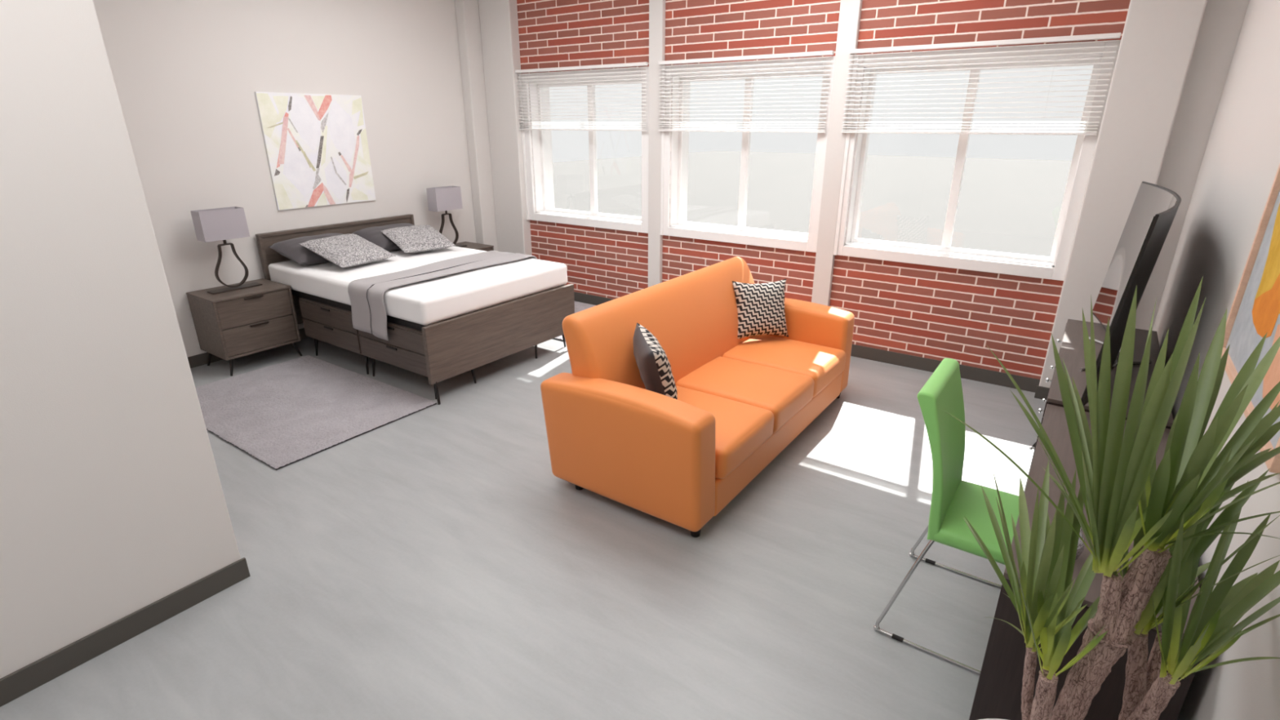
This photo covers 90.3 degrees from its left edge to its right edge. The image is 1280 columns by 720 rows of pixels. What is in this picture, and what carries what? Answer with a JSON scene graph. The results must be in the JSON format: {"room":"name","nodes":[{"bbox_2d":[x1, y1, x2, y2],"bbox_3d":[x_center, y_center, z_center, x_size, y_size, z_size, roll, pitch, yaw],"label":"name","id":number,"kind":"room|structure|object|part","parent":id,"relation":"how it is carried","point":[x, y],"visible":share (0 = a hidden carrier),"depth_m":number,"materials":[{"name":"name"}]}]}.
{"room":"studio apartment","nodes":[
{"label":"studio apartment","id":0,"kind":"room"},
{"bbox_2d":[0,0,250,706],"bbox_3d":[-4.293,-0.449,1.914,3.454,3.500,3.648,14,25,33],"label":"wall","id":1,"kind":"structure","parent":0,"point":[113,504],"depth_m":2.34,"materials":[{"name":"paint"}]},
{"bbox_2d":[93,0,476,356],"bbox_3d":[-3.153,-2.005,6.080,0.200,3.500,4.966,14,25,33],"label":"wall","id":2,"kind":"structure","parent":0,"point":[187,74],"depth_m":5.59,"materials":[{"name":"paint"}]},
{"bbox_2d":[187,327,308,368],"bbox_3d":[-3.252,-0.298,6.368,0.014,0.100,4.316,14,25,33],"label":"baseboard","id":3,"kind":"structure","parent":2,"relation":"attached to","point":[201,359],"depth_m":5.59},
{"bbox_2d":[254,91,375,210],"bbox_3d":[-3.036,-1.989,6.057,0.021,1.005,1.000,14,25,33],"label":"print","id":4,"kind":"object","parent":2,"relation":"attached to","point":[317,144],"visible":1,"depth_m":6.01,"materials":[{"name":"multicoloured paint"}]},
{"bbox_2d":[454,0,497,251],"bbox_3d":[-1.772,-2.589,7.641,0.140,3.500,0.650,14,25,33],"label":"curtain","id":5,"kind":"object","parent":2,"relation":"attached to","point":[468,18],"depth_m":7.32,"materials":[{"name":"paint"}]},
{"bbox_2d":[478,0,532,255],"bbox_3d":[-1.460,-2.557,7.556,0.475,3.500,0.440,14,25,33],"label":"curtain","id":6,"kind":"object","parent":2,"relation":"attached to","point":[499,22],"depth_m":7.28,"materials":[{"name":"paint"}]},
{"bbox_2d":[0,302,1045,719],"bbox_3d":[-1.397,0.891,3.472,7.050,0.100,8.600,14,25,33],"label":"floor","id":7,"kind":"structure","parent":0,"point":[433,562],"depth_m":2.92,"materials":[{"name":"wood"}]},
{"bbox_2d":[186,278,302,376],"bbox_3d":[-3.444,-0.301,5.588,0.491,0.658,0.634,14,25,33],"label":"nightstand","id":8,"kind":"object","parent":7,"relation":"on","point":[229,326],"visible":1,"depth_m":5.39,"materials":[{"name":"brown wood"}]},
{"bbox_3d":[-3.762,-0.027,5.572,0.071,0.154,0.028,-9,22,-23],"label":"leg","id":9,"kind":"part","parent":8,"relation":"part of","materials":[{"name":"black metal"}]},
{"bbox_2d":[190,206,262,294],"bbox_3d":[-3.481,-0.927,5.363,0.152,0.672,0.400,14,25,33],"label":"table lamp","id":10,"kind":"object","parent":8,"relation":"on","point":[224,224],"visible":1,"depth_m":5.28,"materials":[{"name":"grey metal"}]},
{"bbox_3d":[-3.481,-1.129,5.287,0.152,0.240,0.344,14,25,33],"label":"lamp shade","id":11,"kind":"part","parent":10,"relation":"part of","materials":[{"name":"grey fabric"}]},
{"bbox_3d":[-3.434,0.055,5.354,0.027,0.155,0.079,-1,21,-3],"label":"leg","id":12,"kind":"part","parent":8,"relation":"part of","materials":[{"name":"black metal"}]},
{"bbox_3d":[-3.437,-0.478,5.517,0.447,0.229,0.584,14,25,33],"label":"drawer","id":13,"kind":"part","parent":8,"relation":"part of","materials":[{"name":"brown wood"}]},
{"bbox_3d":[-3.249,-0.528,5.358,0.016,0.016,0.150,14,25,33],"label":"handle","id":14,"kind":"part","parent":8,"relation":"part of","materials":[{"name":"brown metal"}]},
{"bbox_3d":[-3.249,-0.308,5.440,0.016,0.016,0.150,14,25,33],"label":"handle","id":15,"kind":"part","parent":8,"relation":"part of","materials":[{"name":"brown metal"}]},
{"bbox_3d":[-3.437,-0.259,5.599,0.447,0.227,0.584,14,25,33],"label":"drawer","id":16,"kind":"part","parent":8,"relation":"part of","materials":[{"name":"brown wood"}]},
{"bbox_3d":[-3.117,-0.103,5.777,0.078,0.155,0.027,-6,21,-16],"label":"leg","id":17,"kind":"part","parent":8,"relation":"part of","materials":[{"name":"black metal"}]},
{"bbox_2d":[195,355,436,470],"bbox_3d":[-2.622,0.313,4.844,1.823,0.021,1.213,14,25,33],"label":"rug","id":18,"kind":"object","parent":7,"relation":"on","point":[282,415],"visible":0.95,"depth_m":4.72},
{"bbox_2d":[255,213,574,404],"bbox_3d":[-2.022,-0.624,5.873,2.369,1.060,1.652,14,25,33],"label":"platform bed","id":19,"kind":"object","parent":7,"relation":"on","point":[442,350],"visible":0.46,"depth_m":5.26,"materials":[{"name":"brown wood"}]},
{"bbox_3d":[-2.941,-0.134,5.793,0.045,0.198,0.027,-7,22,-17],"label":"leg","id":20,"kind":"part","parent":19,"relation":"part of","materials":[{"name":"black metal"}]},
{"bbox_3d":[-2.662,-0.427,5.382,0.130,0.016,0.010,14,25,33],"label":"handle","id":21,"kind":"part","parent":19,"relation":"part of","materials":[{"name":"black metal"}]},
{"bbox_3d":[-2.662,-0.273,5.440,0.130,0.016,0.010,14,25,33],"label":"handle","id":22,"kind":"part","parent":19,"relation":"part of","materials":[{"name":"black metal"}]},
{"bbox_3d":[-2.656,-0.372,5.412,0.846,0.152,0.012,14,25,33],"label":"drawer","id":23,"kind":"part","parent":19,"relation":"part of","materials":[{"name":"brown wood"}]},
{"bbox_3d":[-2.517,-0.360,5.627,0.870,0.355,0.470,14,25,33],"label":"drawer","id":24,"kind":"part","parent":19,"relation":"part of","materials":[{"name":"brown wood"}]},
{"bbox_3d":[-2.656,-0.214,5.472,0.846,0.160,0.012,14,25,33],"label":"drawer","id":25,"kind":"part","parent":19,"relation":"part of","materials":[{"name":"brown wood"}]},
{"bbox_3d":[-2.960,-0.940,6.474,0.060,0.888,1.630,14,25,33],"label":"headboard","id":26,"kind":"part","parent":19,"relation":"part of","materials":[{"name":"brown wood"}]},
{"bbox_3d":[-2.461,-0.452,5.290,2.259,0.053,0.030,14,25,33],"label":"rail","id":27,"kind":"part","parent":19,"relation":"part of","materials":[{"name":"brown wood"}]},
{"bbox_3d":[-2.303,0.023,5.372,0.027,0.198,0.045,0,20,-1],"label":"leg","id":28,"kind":"part","parent":19,"relation":"part of","materials":[{"name":"black metal"}]},
{"bbox_3d":[-2.223,0.043,5.319,0.045,0.198,0.027,-7,22,-17],"label":"leg","id":29,"kind":"part","parent":19,"relation":"part of","materials":[{"name":"black metal"}]},
{"bbox_3d":[-1.929,-0.193,4.933,0.868,0.152,0.012,14,25,33],"label":"drawer","id":30,"kind":"part","parent":19,"relation":"part of","materials":[{"name":"brown wood"}]},
{"bbox_3d":[-1.935,-0.094,4.961,0.130,0.016,0.010,14,25,33],"label":"handle","id":31,"kind":"part","parent":19,"relation":"part of","materials":[{"name":"black metal"}]},
{"bbox_3d":[-1.790,-0.181,5.148,0.892,0.355,0.470,14,25,33],"label":"drawer","id":32,"kind":"part","parent":19,"relation":"part of","materials":[{"name":"brown wood"}]},
{"bbox_3d":[-1.929,-0.035,4.992,0.868,0.160,0.012,14,25,33],"label":"drawer","id":33,"kind":"part","parent":19,"relation":"part of","materials":[{"name":"brown wood"}]},
{"bbox_2d":[268,245,567,325],"bbox_3d":[-2.022,-0.784,5.818,2.242,0.211,1.603,14,25,33],"label":"mattress","id":34,"kind":"object","parent":19,"relation":"on","point":[429,301],"visible":0.71,"depth_m":5.32,"materials":[{"name":"white fabric"}]},
{"bbox_2d":[268,233,342,265],"bbox_3d":[-2.942,-1.035,5.910,0.512,0.211,0.740,14,25,33],"label":"pillow","id":35,"kind":"object","parent":34,"relation":"on","point":[291,249],"visible":0.51,"depth_m":5.66,"materials":[{"name":"grey fabric"}]},
{"bbox_2d":[298,233,395,267],"bbox_3d":[-2.616,-0.988,5.715,0.548,0.203,0.570,11,23,27],"label":"throw pillow","id":36,"kind":"object","parent":34,"relation":"on","point":[344,251],"visible":1,"depth_m":5.61,"materials":[{"name":"grey fabric"}]},
{"bbox_2d":[351,222,413,251],"bbox_3d":[-2.493,-1.260,6.506,0.512,0.214,0.740,14,25,33],"label":"pillow","id":37,"kind":"object","parent":34,"relation":"on","point":[374,235],"visible":0.4,"depth_m":6.27,"materials":[{"name":"grey fabric"}]},
{"bbox_2d":[381,224,455,253],"bbox_3d":[-2.188,-1.201,6.286,0.530,0.194,0.510,-18,27,-40],"label":"throw pillow","id":38,"kind":"object","parent":34,"relation":"on","point":[415,238],"visible":1,"depth_m":6.19,"materials":[{"name":"grey fabric"}]},
{"bbox_2d":[347,250,537,340],"bbox_3d":[-1.677,-0.629,5.600,0.562,0.407,1.689,14,25,33],"label":"throw blanket","id":39,"kind":"object","parent":34,"relation":"on","point":[366,295],"visible":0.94,"depth_m":5.07,"materials":[{"name":"grey fabric"}]},
{"bbox_3d":[-1.527,0.247,4.801,0.053,0.179,0.035,14,25,33],"label":"leg","id":40,"kind":"part","parent":19,"relation":"part of","materials":[{"name":"black metal"}]},
{"bbox_3d":[-1.357,0.100,5.166,0.045,0.198,0.027,-7,22,-17],"label":"leg","id":41,"kind":"part","parent":19,"relation":"part of","materials":[{"name":"black metal"}]},
{"bbox_3d":[-1.094,-0.259,5.303,0.040,0.442,1.637,14,25,33],"label":"footboard","id":42,"kind":"part","parent":19,"relation":"part of","materials":[{"name":"brown wood"}]},
{"bbox_3d":[-0.934,-0.111,5.729,0.027,0.198,0.045,0,20,-1],"label":"leg","id":43,"kind":"part","parent":19,"relation":"part of","materials":[{"name":"black metal"}]},
{"bbox_3d":[-0.724,-0.215,6.008,0.045,0.198,0.027,-7,22,-17],"label":"leg","id":44,"kind":"part","parent":19,"relation":"part of","materials":[{"name":"black metal"}]},
{"bbox_2d":[455,241,493,251],"bbox_3d":[-2.079,-0.980,7.404,0.491,0.658,0.634,14,25,33],"label":"nightstand","id":45,"kind":"object","parent":7,"relation":"on","point":[480,246],"visible":0.12,"depth_m":7.37,"materials":[{"name":"brown wood"}]},
{"bbox_2d":[426,186,466,247],"bbox_3d":[-2.160,-1.584,7.121,0.152,0.672,0.400,14,25,33],"label":"table lamp","id":46,"kind":"object","parent":45,"relation":"on","point":[446,198],"visible":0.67,"depth_m":7.00,"materials":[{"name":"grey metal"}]},
{"bbox_3d":[-2.160,-1.786,7.045,0.152,0.240,0.344,14,25,33],"label":"lamp shade","id":47,"kind":"part","parent":46,"relation":"part of","materials":[{"name":"grey fabric"}]},
{"bbox_3d":[-2.073,-1.157,7.333,0.447,0.229,0.584,14,25,33],"label":"drawer","id":48,"kind":"part","parent":45,"relation":"part of","materials":[{"name":"brown wood"}]},
{"bbox_2d":[553,301,595,341],"bbox_3d":[-1.067,-0.516,7.064,1.638,0.021,1.158,14,25,33],"label":"rug","id":49,"kind":"object","parent":7,"relation":"on","point":[579,306],"visible":0.05,"depth_m":7.27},
{"bbox_2d":[540,256,854,537],"bbox_3d":[0.543,0.033,4.180,1.062,1.012,2.362,14,25,33],"label":"sofa","id":50,"kind":"object","parent":7,"relation":"on","point":[740,403],"visible":0.96,"depth_m":3.60,"materials":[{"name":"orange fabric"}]},
{"bbox_3d":[-0.082,0.454,3.417,1.032,0.661,0.233,14,25,33],"label":"arm","id":51,"kind":"part","parent":50,"relation":"part of","materials":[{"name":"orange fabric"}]},
{"bbox_2d":[633,322,677,399],"bbox_3d":[0.085,0.058,3.600,0.218,0.447,0.462,-4,21,-11],"label":"throw pillow","id":52,"kind":"object","parent":50,"relation":"on","point":[653,364],"visible":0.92,"depth_m":3.45,"materials":[{"name":"black fabric"}]},
{"bbox_3d":[0.276,-0.063,4.344,0.318,0.947,2.060,14,25,33],"label":"backrest","id":53,"kind":"part","parent":50,"relation":"part of","materials":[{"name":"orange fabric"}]},
{"bbox_2d":[675,385,773,479],"bbox_3d":[0.300,0.384,3.667,0.764,0.221,0.632,14,25,33],"label":"seat cushion","id":54,"kind":"object","parent":50,"relation":"on","point":[744,428],"depth_m":3.54,"materials":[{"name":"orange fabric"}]},
{"bbox_2d":[675,356,813,433],"bbox_3d":[0.665,0.203,4.152,0.764,0.221,0.632,14,25,33],"label":"seat cushion","id":55,"kind":"object","parent":50,"relation":"on","point":[786,393],"depth_m":4.03,"materials":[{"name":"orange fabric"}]},
{"bbox_2d":[732,279,788,338],"bbox_3d":[0.903,-0.379,4.761,0.443,0.429,0.224,-4,21,-11],"label":"throw pillow","id":56,"kind":"object","parent":50,"relation":"on","point":[760,306],"visible":0.98,"depth_m":4.69,"materials":[{"name":"black fabric"}]},
{"bbox_2d":[722,334,845,397],"bbox_3d":[1.029,0.021,4.637,0.764,0.221,0.632,14,25,33],"label":"seat cushion","id":57,"kind":"object","parent":50,"relation":"on","point":[823,360],"depth_m":4.53,"materials":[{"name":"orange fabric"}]},
{"bbox_3d":[1.144,-0.155,5.048,1.032,0.661,0.233,14,25,33],"label":"arm","id":58,"kind":"part","parent":50,"relation":"part of","materials":[{"name":"orange fabric"}]},
{"bbox_2d":[873,358,1018,674],"bbox_3d":[1.400,0.613,2.558,0.606,1.073,0.615,14,25,33],"label":"desk chair","id":59,"kind":"object","parent":7,"relation":"on","point":[953,499],"visible":0.73,"depth_m":2.52,"materials":[{"name":"green plastic"}]},
{"bbox_3d":[1.265,0.957,2.481,0.606,0.482,0.145,14,25,33],"label":"sled leg","id":60,"kind":"part","parent":59,"relation":"part of","materials":[{"name":"silver metal"}]},
{"bbox_3d":[1.224,0.350,2.592,0.162,0.605,0.474,14,25,33],"label":"backrest","id":61,"kind":"part","parent":59,"relation":"part of","materials":[{"name":"green plastic"}]},
{"bbox_3d":[1.536,0.823,2.842,0.606,0.482,0.145,14,25,33],"label":"sled leg","id":62,"kind":"part","parent":59,"relation":"part of","materials":[{"name":"silver metal"}]},
{"bbox_3d":[1.442,0.658,2.544,0.449,0.094,0.472,14,25,33],"label":"seat","id":63,"kind":"part","parent":59,"relation":"part of","materials":[{"name":"green plastic"}]},
{"bbox_2d":[968,404,1199,719],"bbox_3d":[1.681,0.818,2.440,0.464,0.760,1.465,14,25,33],"label":"desk","id":64,"kind":"object","parent":7,"relation":"on","point":[998,691],"visible":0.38,"depth_m":1.95,"materials":[{"name":"brown wood"}]},
{"bbox_2d":[1075,527,1084,559],"bbox_3d":[1.296,0.544,1.919,0.076,0.118,0.076,14,25,33],"label":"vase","id":65,"kind":"object","parent":64,"relation":"on","point":[1081,544],"visible":0.12,"depth_m":1.89,"materials":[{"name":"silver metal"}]},
{"bbox_3d":[1.269,1.033,1.896,0.460,0.738,0.030,14,25,33],"label":"panel","id":66,"kind":"part","parent":64,"relation":"part of","materials":[{"name":"brown wood"}]},
{"bbox_2d":[944,275,1279,719],"bbox_3d":[1.012,0.635,1.525,0.664,1.742,0.770,14,25,33],"label":"potted plant","id":67,"kind":"object","parent":64,"relation":"on","point":[1178,501],"visible":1,"depth_m":1.27,"materials":[{"name":"green plant"}]},
{"bbox_3d":[0.945,1.272,1.593,0.440,0.502,0.440,14,25,33],"label":"pot","id":68,"kind":"part","parent":67,"relation":"part of","materials":[{"name":"white ceramic"}]},
{"bbox_3d":[0.916,0.356,1.512,0.279,0.405,0.586,14,25,33],"label":"crown","id":69,"kind":"part","parent":67,"relation":"part of","materials":[{"name":"green plant"}]},
{"bbox_3d":[0.907,0.531,1.482,0.346,0.511,0.549,14,25,33],"label":"crown","id":70,"kind":"part","parent":67,"relation":"part of","materials":[{"name":"green plant"}]},
{"bbox_3d":[0.913,0.068,1.400,0.450,0.603,0.583,14,25,33],"label":"crown","id":71,"kind":"part","parent":67,"relation":"part of","materials":[{"name":"green plant"}]},
{"bbox_3d":[1.196,0.322,1.388,0.230,0.490,0.598,17,26,37],"label":"crown","id":72,"kind":"part","parent":67,"relation":"part of","materials":[{"name":"green plant"}]},
{"bbox_3d":[1.142,0.163,1.238,0.265,0.458,0.592,17,26,38],"label":"crown","id":73,"kind":"part","parent":67,"relation":"part of","materials":[{"name":"green plant"}]},
{"bbox_3d":[1.208,0.413,1.337,0.229,0.417,0.582,14,25,33],"label":"crown","id":74,"kind":"part","parent":67,"relation":"part of","materials":[{"name":"green plant"}]},
{"bbox_2d":[1024,319,1173,490],"bbox_3d":[2.554,0.366,3.622,0.496,0.786,1.580,14,25,33],"label":"dresser","id":75,"kind":"object","parent":7,"relation":"on","point":[1072,348],"visible":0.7,"depth_m":3.52,"materials":[{"name":"brown wood"}]},
{"bbox_3d":[2.152,0.267,3.379,0.009,0.214,0.771,14,25,33],"label":"drawer","id":76,"kind":"part","parent":75,"relation":"part of","materials":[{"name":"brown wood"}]},
{"bbox_3d":[2.152,0.124,3.326,0.009,0.078,0.771,14,25,33],"label":"drawer","id":77,"kind":"part","parent":75,"relation":"part of","materials":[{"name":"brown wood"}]},
{"bbox_2d":[1080,181,1181,405],"bbox_3d":[2.613,-0.417,3.344,0.312,0.876,1.830,14,25,33],"label":"television","id":78,"kind":"object","parent":75,"relation":"on","point":[1154,208],"visible":0.77,"depth_m":3.57,"materials":[{"name":"black plastic"}]},
{"bbox_2d":[516,0,1130,379],"bbox_3d":[0.984,-1.970,5.985,5.453,3.500,0.370,14,25,33],"label":"brick wall","id":79,"kind":"structure","parent":0,"point":[935,313],"depth_m":5.50,"materials":[{"name":"red brick"}]},
{"bbox_2d":[515,62,648,131],"bbox_3d":[-0.655,-2.733,6.666,1.760,0.620,0.044,14,25,33],"label":"blind","id":80,"kind":"object","parent":79,"relation":"attached to","point":[639,64],"visible":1,"depth_m":6.60,"materials":[{"name":"white plastic"}]},
{"bbox_3d":[-0.655,-2.449,6.772,1.752,0.014,0.026,14,25,33],"label":"rail","id":81,"kind":"part","parent":80,"relation":"part of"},
{"bbox_2d":[518,66,648,233],"bbox_3d":[-0.528,-2.298,6.998,1.755,1.595,0.370,14,25,33],"label":"window","id":82,"kind":"structure","parent":79,"relation":"attached to","point":[540,149],"depth_m":7.13,"materials":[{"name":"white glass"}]},
{"bbox_3d":[-0.519,-2.298,7.002,1.531,1.394,0.045,14,25,33],"label":"sash","id":83,"kind":"part","parent":82,"relation":"part of","materials":[{"name":"white wood"}]},
{"bbox_2d":[657,50,834,133],"bbox_3d":[0.866,-2.358,5.663,1.670,0.620,0.044,14,25,33],"label":"blind","id":84,"kind":"object","parent":79,"relation":"attached to","point":[824,52],"visible":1,"depth_m":5.60,"materials":[{"name":"white plastic"}]},
{"bbox_3d":[0.866,-2.074,5.770,1.662,0.014,0.026,14,25,33],"label":"rail","id":85,"kind":"part","parent":84,"relation":"part of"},
{"bbox_2d":[660,56,835,252],"bbox_3d":[0.996,-1.923,5.994,1.665,1.595,0.370,14,25,33],"label":"window","id":86,"kind":"structure","parent":79,"relation":"attached to","point":[674,176],"depth_m":6.04,"materials":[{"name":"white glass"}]},
{"bbox_2d":[573,291,1049,399],"bbox_3d":[0.835,-0.334,6.446,6.320,0.112,0.133,14,25,33],"label":"baseboard","id":87,"kind":"structure","parent":79,"relation":"attached to","point":[1002,379],"depth_m":5.43,"materials":[{"name":"black wood"}]},
{"bbox_2d":[833,40,1120,280],"bbox_3d":[2.510,-1.550,4.996,1.723,1.595,0.370,14,25,33],"label":"window","id":88,"kind":"structure","parent":79,"relation":"attached to","point":[1085,146],"depth_m":4.88,"materials":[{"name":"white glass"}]},
{"bbox_2d":[841,32,1120,135],"bbox_3d":[2.375,-1.986,4.669,1.750,0.620,0.044,14,25,33],"label":"blind","id":89,"kind":"object","parent":79,"relation":"attached to","point":[1116,35],"visible":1,"depth_m":4.62,"materials":[{"name":"white plastic"}]},
{"bbox_3d":[2.367,-1.972,4.662,0.001,0.590,0.002,14,25,33],"label":"ladder cord","id":90,"kind":"part","parent":89,"relation":"part of","materials":[{"name":"white fabric"}]},
{"bbox_3d":[2.375,-1.702,4.775,1.742,0.014,0.026,14,25,33],"label":"rail","id":91,"kind":"part","parent":89,"relation":"part of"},
{"bbox_3d":[2.811,-1.863,4.370,0.001,0.590,0.002,14,25,33],"label":"ladder cord","id":92,"kind":"part","parent":89,"relation":"part of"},
{"bbox_2d":[1135,0,1249,330],"bbox_3d":[3.586,-1.340,4.298,0.290,3.500,0.320,14,25,33],"label":"wall","id":93,"kind":"structure","parent":0,"point":[1222,20],"depth_m":4.06,"materials":[{"name":"paint"}]},
{"bbox_2d":[1039,0,1207,387],"bbox_3d":[3.349,-1.372,4.386,0.380,3.500,0.440,14,25,33],"label":"column","id":94,"kind":"structure","parent":93,"relation":"attached to","point":[1158,40],"depth_m":4.16,"materials":[{"name":"paint"}]},
{"bbox_2d":[1151,0,1279,719],"bbox_3d":[1.461,-0.134,1.072,0.200,3.500,8.400,14,25,33],"label":"wall","id":95,"kind":"structure","parent":0,"point":[1241,161],"depth_m":2.66,"materials":[{"name":"paint"}]},
{"bbox_2d":[1221,163,1279,474],"bbox_3d":[1.810,-0.358,1.730,0.030,1.020,1.050,14,25,33],"label":"framed picture","id":96,"kind":"object","parent":95,"relation":"attached to","point":[1255,311],"visible":0.56,"depth_m":2.04,"materials":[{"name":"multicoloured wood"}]},
{"label":"outside","id":97,"kind":"structure","parent":0,"visible":0},
{"bbox_2d":[552,151,1071,256],"bbox_3d":[33.382,-11.827,46.215,120.000,0.200,104.000,14,25,33],"label":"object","id":98,"kind":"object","parent":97,"point":[1005,205],"depth_m":47.31,"materials":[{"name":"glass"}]}
]}

